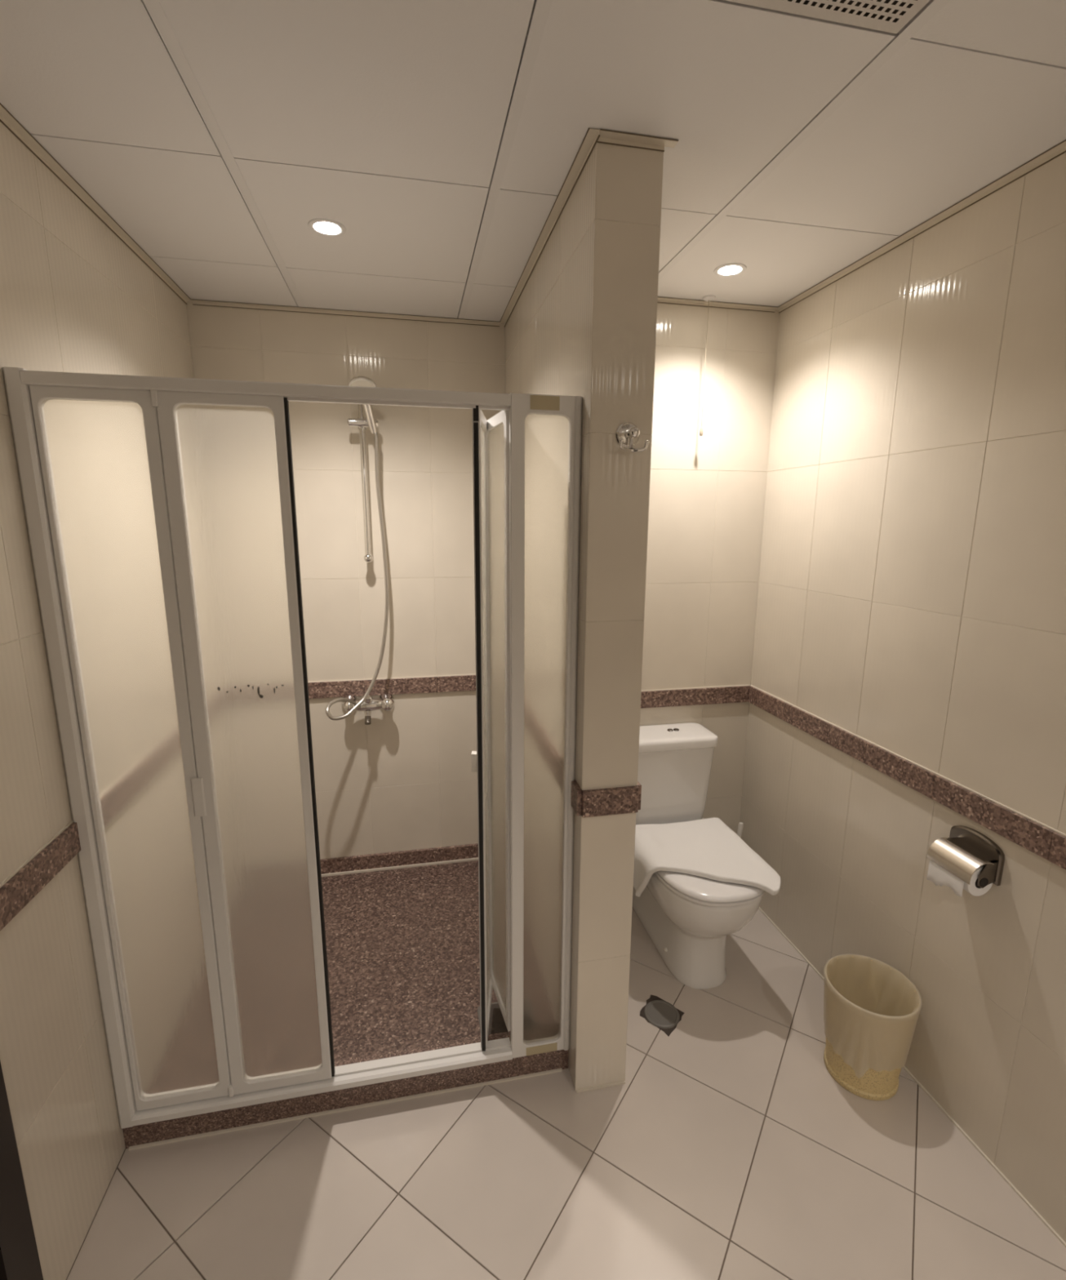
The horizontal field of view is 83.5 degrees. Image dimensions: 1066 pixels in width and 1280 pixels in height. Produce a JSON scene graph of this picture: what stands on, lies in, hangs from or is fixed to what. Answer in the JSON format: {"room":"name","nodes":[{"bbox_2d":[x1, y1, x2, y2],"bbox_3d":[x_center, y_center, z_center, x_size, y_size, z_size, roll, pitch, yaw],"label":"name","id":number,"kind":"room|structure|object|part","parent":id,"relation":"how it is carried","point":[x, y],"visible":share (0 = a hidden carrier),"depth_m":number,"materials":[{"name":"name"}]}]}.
{"room":"bathroom","nodes":[
{"label":"bathroom","id":0,"kind":"room"},
{"bbox_2d":[0,121,193,1279],"bbox_3d":[-0.953,0.239,0.581,0.132,2.493,4.008,-2,11,-11],"label":"wall","id":1,"kind":"structure","parent":0,"point":[75,298],"depth_m":1.27,"materials":[{"name":"beige tile"}]},
{"bbox_2d":[0,1061,43,1279],"bbox_3d":[-0.861,0.441,0.522,0.035,2.120,0.942,-2,11,-11],"label":"door","id":2,"kind":"structure","parent":1,"relation":"in","point":[20,1260],"depth_m":1.07,"materials":[{"name":"black wood"}]},
{"bbox_2d":[0,102,192,304],"bbox_3d":[-0.872,-0.872,0.326,0.025,0.012,3.909,-2,11,-11],"label":"trim","id":3,"kind":"structure","parent":1,"relation":"attached to","point":[6,118],"depth_m":1.47,"materials":[{"name":"beige"}]},
{"bbox_2d":[186,302,505,859],"bbox_3d":[-0.747,-0.154,2.584,1.356,2.493,0.132,-2,11,-11],"label":"wall","id":4,"kind":"structure","parent":0,"point":[404,780],"depth_m":2.52,"materials":[{"name":"beige tile"}]},
{"bbox_2d":[191,299,500,326],"bbox_3d":[-0.694,-1.260,2.308,1.143,0.012,0.025,-2,11,-11],"label":"trim","id":5,"kind":"structure","parent":4,"relation":"attached to","point":[195,302],"depth_m":2.30,"materials":[{"name":"beige"}]},
{"bbox_2d":[347,404,377,562],"bbox_3d":[-0.669,-0.655,2.393,0.114,0.686,0.088,-2,11,-11],"label":"riser rail","id":6,"kind":"object","parent":4,"relation":"attached to","point":[361,422],"visible":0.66,"depth_m":2.37,"materials":[{"name":"silver metal"}]},
{"bbox_2d":[325,376,389,720],"bbox_3d":[-0.713,-0.339,2.353,0.294,1.302,0.140,-6,13,-28],"label":"shower","id":7,"kind":"object","parent":6,"relation":"hanging from","point":[360,381],"visible":0.97,"depth_m":2.40,"materials":[{"name":"silver metal"}]},
{"bbox_3d":[-0.632,-0.880,2.291,0.041,0.163,0.093,3,12,16],"label":"handle","id":8,"kind":"part","parent":7,"relation":"part of","materials":[{"name":"silver metal"}]},
{"bbox_2d":[342,692,394,724],"bbox_3d":[-0.704,0.288,2.541,0.225,0.155,0.155,-2,11,-11],"label":"shower mixer","id":9,"kind":"object","parent":4,"relation":"attached to","point":[385,702],"visible":0.69,"depth_m":2.54,"materials":[{"name":"silver metal"}]},
{"bbox_3d":[-0.707,0.341,2.558,0.026,0.046,0.042,-2,11,-11],"label":"spout","id":10,"kind":"part","parent":9,"relation":"part of","materials":[{"name":"silver metal"}]},
{"bbox_3d":[-0.696,0.245,2.510,0.040,0.058,0.109,-2,11,-11],"label":"lever","id":11,"kind":"part","parent":9,"relation":"part of","materials":[{"name":"silver metal"}]},
{"bbox_2d":[320,843,478,876],"bbox_3d":[-0.706,1.024,2.758,1.186,0.075,0.022,-2,11,-11],"label":"baseboard","id":12,"kind":"structure","parent":4,"relation":"attached to","point":[467,852],"depth_m":2.77,"materials":[{"name":"red stone"}]},
{"bbox_2d":[0,0,1065,321],"bbox_3d":[0.182,-0.973,0.527,2.415,0.121,4.148,-2,11,-11],"label":"ceiling","id":13,"kind":"structure","parent":0,"point":[444,137],"depth_m":1.21,"materials":[{"name":"grey"}]},
{"bbox_3d":[-0.825,-1.017,1.000,0.390,0.012,0.596,-2,11,-11],"label":"panel","id":14,"kind":"part","parent":13,"relation":"part of","materials":[{"name":"white"}]},
{"bbox_3d":[-0.946,-1.131,1.577,0.390,0.012,0.596,-2,11,-11],"label":"panel","id":15,"kind":"part","parent":13,"relation":"part of","materials":[{"name":"white"}]},
{"bbox_3d":[-1.045,-1.225,2.051,0.390,0.012,0.384,-2,11,-11],"label":"panel","id":16,"kind":"part","parent":13,"relation":"part of","materials":[{"name":"white"}]},
{"bbox_2d":[307,217,346,236],"bbox_3d":[-0.567,-1.134,1.646,0.100,0.004,0.100,-2,11,-11],"label":"recessed light","id":17,"kind":"object","parent":13,"relation":"in","point":[325,227],"visible":1,"depth_m":1.64,"materials":[{"name":"white"}]},
{"bbox_3d":[-0.338,-1.034,1.099,0.597,0.012,0.596,-2,11,-11],"label":"panel","id":18,"kind":"part","parent":13,"relation":"part of","materials":[{"name":"white"}]},
{"bbox_3d":[-0.459,-1.148,1.675,0.597,0.012,0.596,-2,11,-11],"label":"panel","id":19,"kind":"part","parent":13,"relation":"part of","materials":[{"name":"white"}]},
{"bbox_3d":[-0.559,-1.242,2.150,0.597,0.012,0.384,-2,11,-11],"label":"panel","id":20,"kind":"part","parent":13,"relation":"part of","materials":[{"name":"white"}]},
{"bbox_3d":[-0.111,-1.257,2.241,0.311,0.012,0.384,-2,11,-11],"label":"panel","id":21,"kind":"part","parent":13,"relation":"part of","materials":[{"name":"white"}]},
{"bbox_3d":[0.129,-1.168,1.795,0.597,0.012,0.596,-2,11,-11],"label":"panel","id":22,"kind":"part","parent":13,"relation":"part of","materials":[{"name":"white"}]},
{"bbox_3d":[0.249,-1.054,1.218,0.597,0.012,0.596,-2,11,-11],"label":"panel","id":23,"kind":"part","parent":13,"relation":"part of","materials":[{"name":"white"}]},
{"bbox_2d":[699,294,715,435],"bbox_3d":[0.629,-0.995,2.186,0.044,0.474,0.044,-2,11,-11],"label":"pull cord","id":24,"kind":"object","parent":13,"relation":"hanging from","point":[707,298],"visible":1,"depth_m":2.16,"materials":[{"name":"white fabric"}]},
{"bbox_3d":[0.629,-1.007,2.183,0.002,0.447,0.002,-7,13,-33],"label":"cord","id":25,"kind":"part","parent":24,"relation":"part of","materials":[{"name":"white fabric"}]},
{"bbox_2d":[713,262,746,276],"bbox_3d":[0.629,-1.179,1.906,0.100,0.004,0.100,-2,11,-11],"label":"recessed light","id":26,"kind":"object","parent":13,"relation":"in","point":[731,269],"visible":1,"depth_m":1.90,"materials":[{"name":"white"}]},
{"bbox_3d":[0.708,-1.188,1.912,0.579,0.012,0.596,-2,11,-11],"label":"panel","id":27,"kind":"part","parent":13,"relation":"part of","materials":[{"name":"white"}]},
{"bbox_2d":[724,0,930,34],"bbox_3d":[0.381,-0.941,0.644,0.571,0.012,0.594,-2,11,-11],"label":"ceiling vent","id":28,"kind":"object","parent":13,"relation":"in","point":[891,16],"visible":1,"depth_m":0.94,"materials":[{"name":"grey metal"}]},
{"bbox_3d":[0.828,-1.074,1.335,0.579,0.012,0.596,-2,11,-11],"label":"panel","id":29,"kind":"part","parent":13,"relation":"part of","materials":[{"name":"white"}]},
{"bbox_3d":[0.949,-0.960,0.759,0.579,0.012,0.596,-2,11,-11],"label":"panel","id":30,"kind":"part","parent":13,"relation":"part of","materials":[{"name":"white"}]},
{"bbox_2d":[66,860,1065,1279],"bbox_3d":[0.169,1.482,1.009,2.415,0.140,4.148,-2,11,-11],"label":"floor","id":31,"kind":"structure","parent":0,"point":[729,1148],"depth_m":1.51,"materials":[{"name":"beige tile"}]},
{"bbox_2d":[122,1031,568,1150],"bbox_3d":[-0.483,1.252,1.696,1.184,0.080,0.091,-2,11,-11],"label":"kerb","id":32,"kind":"object","parent":31,"relation":"on","point":[143,1135],"visible":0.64,"depth_m":1.66,"materials":[{"name":"stone"}]},
{"bbox_2d":[2,366,582,1128],"bbox_3d":[-0.494,0.309,1.587,1.184,1.812,0.270,-2,11,-11],"label":"shower enclosure","id":33,"kind":"object","parent":32,"relation":"on","point":[160,512],"visible":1,"depth_m":1.43,"materials":[{"name":"glass"}]},
{"bbox_3d":[-1.034,0.349,1.369,0.036,1.812,0.046,-2,11,-11],"label":"post","id":34,"kind":"part","parent":33,"relation":"part of","materials":[{"name":"white metal"}]},
{"bbox_3d":[-0.904,0.344,1.395,0.227,1.754,0.020,-2,11,-11],"label":"door","id":35,"kind":"part","parent":33,"relation":"part of","materials":[{"name":"glass"}]},
{"bbox_3d":[-0.911,0.342,1.394,0.201,1.714,0.004,-2,11,-11],"label":"pane","id":36,"kind":"part","parent":33,"relation":"part of","materials":[{"name":"beige glass"}]},
{"bbox_3d":[-0.668,0.336,1.441,0.251,1.754,0.020,-2,11,-11],"label":"door","id":37,"kind":"part","parent":33,"relation":"part of","materials":[{"name":"glass"}]},
{"bbox_3d":[-0.663,0.333,1.442,0.209,1.712,0.004,-2,11,-11],"label":"pane","id":38,"kind":"part","parent":33,"relation":"part of","materials":[{"name":"clear glass"}]},
{"bbox_3d":[-0.536,-0.537,1.299,0.981,0.032,0.046,-2,11,-11],"label":"rail","id":39,"kind":"part","parent":33,"relation":"part of","materials":[{"name":"white metal"}]},
{"bbox_3d":[-0.545,1.204,1.641,0.981,0.034,0.054,-2,11,-11],"label":"rail","id":40,"kind":"part","parent":33,"relation":"part of","materials":[{"name":"white metal"}]},
{"bbox_3d":[-0.153,0.320,1.572,0.017,0.050,0.022,0,11,0],"label":"handle","id":41,"kind":"part","parent":33,"relation":"part of","materials":[{"name":"white plastic"}]},
{"bbox_3d":[-0.135,0.291,1.668,0.018,1.744,0.244,0,11,0],"label":"door","id":42,"kind":"part","parent":33,"relation":"part of","materials":[{"name":"white metal"}]},
{"bbox_3d":[-0.136,0.291,1.668,0.004,1.704,0.212,0,11,0],"label":"pane","id":43,"kind":"part","parent":33,"relation":"part of","materials":[{"name":"clear glass"}]},
{"bbox_3d":[-0.095,0.274,1.675,0.004,1.672,0.198,-3,12,-18],"label":"pane","id":44,"kind":"part","parent":33,"relation":"part of","materials":[{"name":"clear glass"}]},
{"bbox_3d":[-0.094,0.274,1.675,0.018,1.712,0.226,-3,12,-18],"label":"door","id":45,"kind":"part","parent":33,"relation":"part of","materials":[{"name":"glass"}]},
{"bbox_3d":[0.018,0.315,1.571,0.155,1.808,0.020,-2,11,-11],"label":"door","id":46,"kind":"part","parent":33,"relation":"part of","materials":[{"name":"white metal"}]},
{"bbox_3d":[0.029,0.319,1.575,0.123,1.744,0.004,-2,11,-11],"label":"pane","id":47,"kind":"part","parent":33,"relation":"part of","materials":[{"name":"clear glass"}]},
{"bbox_3d":[0.099,0.311,1.599,0.020,1.810,0.046,-2,11,-11],"label":"post","id":48,"kind":"part","parent":33,"relation":"part of","materials":[{"name":"white metal"}]},
{"bbox_2d":[477,1001,508,1035],"bbox_3d":[-0.081,1.229,1.907,0.176,0.008,0.196,-2,11,-11],"label":"shower drain","id":49,"kind":"object","parent":31,"relation":"on","point":[497,1024],"visible":0.09,"depth_m":1.92,"materials":[{"name":"grey metal"}]},
{"bbox_3d":[-0.081,1.230,1.907,0.176,0.006,0.196,-2,11,-11],"label":"frame","id":50,"kind":"part","parent":49,"relation":"part of","materials":[{"name":"grey metal"}]},
{"bbox_3d":[-0.081,1.226,1.906,0.160,0.002,0.180,-2,11,-11],"label":"plate","id":51,"kind":"part","parent":49,"relation":"part of","materials":[{"name":"brown"}]},
{"bbox_2d":[640,994,684,1035],"bbox_3d":[0.422,1.239,1.983,0.133,0.007,0.121,10,15,41],"label":"floor drain","id":52,"kind":"object","parent":31,"relation":"on","point":[657,1011],"visible":1,"depth_m":1.98,"materials":[{"name":"grey metal"}]},
{"bbox_2d":[632,722,764,989],"bbox_3d":[0.577,0.793,2.225,0.382,0.788,0.682,-2,11,-11],"label":"toilet","id":53,"kind":"object","parent":31,"relation":"on","point":[688,918],"visible":0.7,"depth_m":2.20,"materials":[{"name":"white ceramic"}]},
{"bbox_3d":[0.528,0.572,2.426,0.366,0.333,0.178,-2,11,-11],"label":"tank","id":54,"kind":"part","parent":53,"relation":"part of","materials":[{"name":"white ceramic"}]},
{"bbox_3d":[0.530,0.387,2.388,0.382,0.045,0.195,-2,11,-11],"label":"tank lid","id":55,"kind":"part","parent":53,"relation":"part of","materials":[{"name":"white ceramic"}]},
{"bbox_3d":[0.578,0.983,2.252,0.364,0.404,0.649,-2,11,-11],"label":"bowl","id":56,"kind":"part","parent":53,"relation":"part of","materials":[{"name":"white ceramic"}]},
{"bbox_2d":[633,817,781,896],"bbox_3d":[0.568,0.825,2.103,0.439,0.168,0.479,-2,11,-11],"label":"bath towel","id":57,"kind":"object","parent":53,"relation":"on","point":[708,848],"visible":0.82,"depth_m":2.09,"materials":[{"name":"white fabric"}]},
{"bbox_3d":[0.598,0.795,2.120,0.368,0.018,0.469,-2,11,-11],"label":"seat","id":58,"kind":"part","parent":53,"relation":"part of","materials":[{"name":"white plastic"}]},
{"bbox_3d":[0.597,0.774,2.120,0.370,0.024,0.480,-2,11,-11],"label":"lid","id":59,"kind":"part","parent":53,"relation":"part of","materials":[{"name":"white plastic"}]},
{"bbox_2d":[737,822,743,838],"bbox_3d":[0.878,0.951,2.604,0.096,0.335,0.096,-2,11,-11],"label":"toilet brush","id":60,"kind":"object","parent":31,"relation":"on","point":[740,826],"visible":0.18,"depth_m":2.57,"materials":[{"name":"white plastic"}]},
{"bbox_2d":[823,958,915,1100],"bbox_3d":[0.976,1.139,1.753,0.242,0.296,0.242,-2,11,-11],"label":"waste bin","id":61,"kind":"object","parent":31,"relation":"on","point":[874,1085],"visible":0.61,"depth_m":1.69,"materials":[{"name":"plastic plastic"},{"name":"unglazed speckled stoneware"}]},
{"bbox_2d":[823,954,922,1078],"bbox_3d":[0.976,1.107,1.747,0.247,0.238,0.247,-2,11,-11],"label":"liner","id":62,"kind":"object","parent":61,"relation":"in","point":[872,1010],"visible":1,"depth_m":1.71,"materials":[{"name":"beige plastic"}]},
{"bbox_2d":[504,142,663,1093],"bbox_3d":[0.068,-0.009,2.131,0.175,2.393,1.346,-2,11,-11],"label":"wall partition","id":63,"kind":"structure","parent":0,"point":[583,323],"depth_m":1.47,"materials":[{"name":"beige tile"}]},
{"bbox_2d":[499,128,599,327],"bbox_3d":[0.000,-1.163,1.831,0.025,0.012,1.257,-2,11,-11],"label":"trim","id":64,"kind":"structure","parent":63,"relation":"attached to","point":[592,136],"depth_m":1.54,"materials":[{"name":"beige"}]},
{"bbox_2d":[615,422,648,452],"bbox_3d":[0.223,-0.462,1.357,0.070,0.069,0.054,-2,11,-11],"label":"robe hook","id":65,"kind":"object","parent":63,"relation":"attached to","point":[627,434],"visible":1,"depth_m":1.36,"materials":[{"name":"silver metal"}]},
{"bbox_3d":[0.219,-0.472,1.376,0.057,0.057,0.013,-2,11,-11],"label":"plate","id":66,"kind":"part","parent":65,"relation":"part of","materials":[{"name":"silver metal"}]},
{"bbox_3d":[0.227,-0.459,1.357,0.024,0.045,0.041,-2,11,-11],"label":"knob","id":67,"kind":"part","parent":65,"relation":"part of","materials":[{"name":"silver metal"}]},
{"bbox_3d":[0.225,-0.440,1.349,0.070,0.028,0.029,-2,11,-11],"label":"hook arm","id":68,"kind":"part","parent":65,"relation":"part of","materials":[{"name":"silver metal"}]},
{"bbox_2d":[596,128,678,151],"bbox_3d":[0.220,-1.049,1.257,0.173,0.012,0.025,-2,11,-11],"label":"trim","id":69,"kind":"structure","parent":63,"relation":"attached to","point":[606,136],"depth_m":1.26,"materials":[{"name":"beige"}]},
{"bbox_2d":[640,302,779,834],"bbox_3d":[0.539,-0.121,2.453,1.008,2.493,0.132,-2,11,-11],"label":"wall","id":70,"kind":"structure","parent":0,"point":[708,491],"depth_m":2.36,"materials":[{"name":"beige tile"}]},
{"bbox_2d":[657,297,777,312],"bbox_3d":[0.524,-1.225,2.163,0.795,0.012,0.025,-2,11,-11],"label":"trim","id":71,"kind":"structure","parent":70,"relation":"attached to","point":[660,300],"depth_m":2.20,"materials":[{"name":"beige"}]},
{"bbox_2d":[740,152,1065,1247],"bbox_3d":[1.323,0.199,0.846,0.132,2.493,3.617,-2,11,-11],"label":"wall","id":72,"kind":"structure","parent":0,"point":[908,686],"depth_m":1.64,"materials":[{"name":"beige tile"}]},
{"bbox_2d":[774,139,1065,313],"bbox_3d":[1.275,-0.907,0.565,0.025,0.012,3.518,-2,11,-11],"label":"trim","id":73,"kind":"structure","parent":72,"relation":"attached to","point":[1059,149],"depth_m":1.56,"materials":[{"name":"beige"}]},
{"bbox_2d":[926,825,1004,888],"bbox_3d":[1.095,0.545,1.526,0.090,0.109,0.144,-2,11,-11],"label":"paper holder","id":74,"kind":"object","parent":72,"relation":"attached to","point":[966,849],"visible":1,"depth_m":1.50,"materials":[{"name":"silver metal"}]},
{"bbox_2d":[926,859,992,897],"bbox_3d":[1.093,0.598,1.530,0.082,0.095,0.108,-2,11,-11],"label":"toilet roll","id":75,"kind":"object","parent":74,"relation":"hanging from","point":[936,873],"visible":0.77,"depth_m":1.50,"materials":[{"name":"white paper"}]},
{"bbox_3d":[1.134,0.542,1.533,0.012,0.104,0.144,-2,11,-11],"label":"plate","id":76,"kind":"part","parent":74,"relation":"part of","materials":[{"name":"silver metal"}]},
{"bbox_3d":[1.118,0.579,1.469,0.052,0.065,0.003,-2,11,-11],"label":"arm","id":77,"kind":"part","parent":74,"relation":"part of","materials":[{"name":"silver metal"}]}
]}

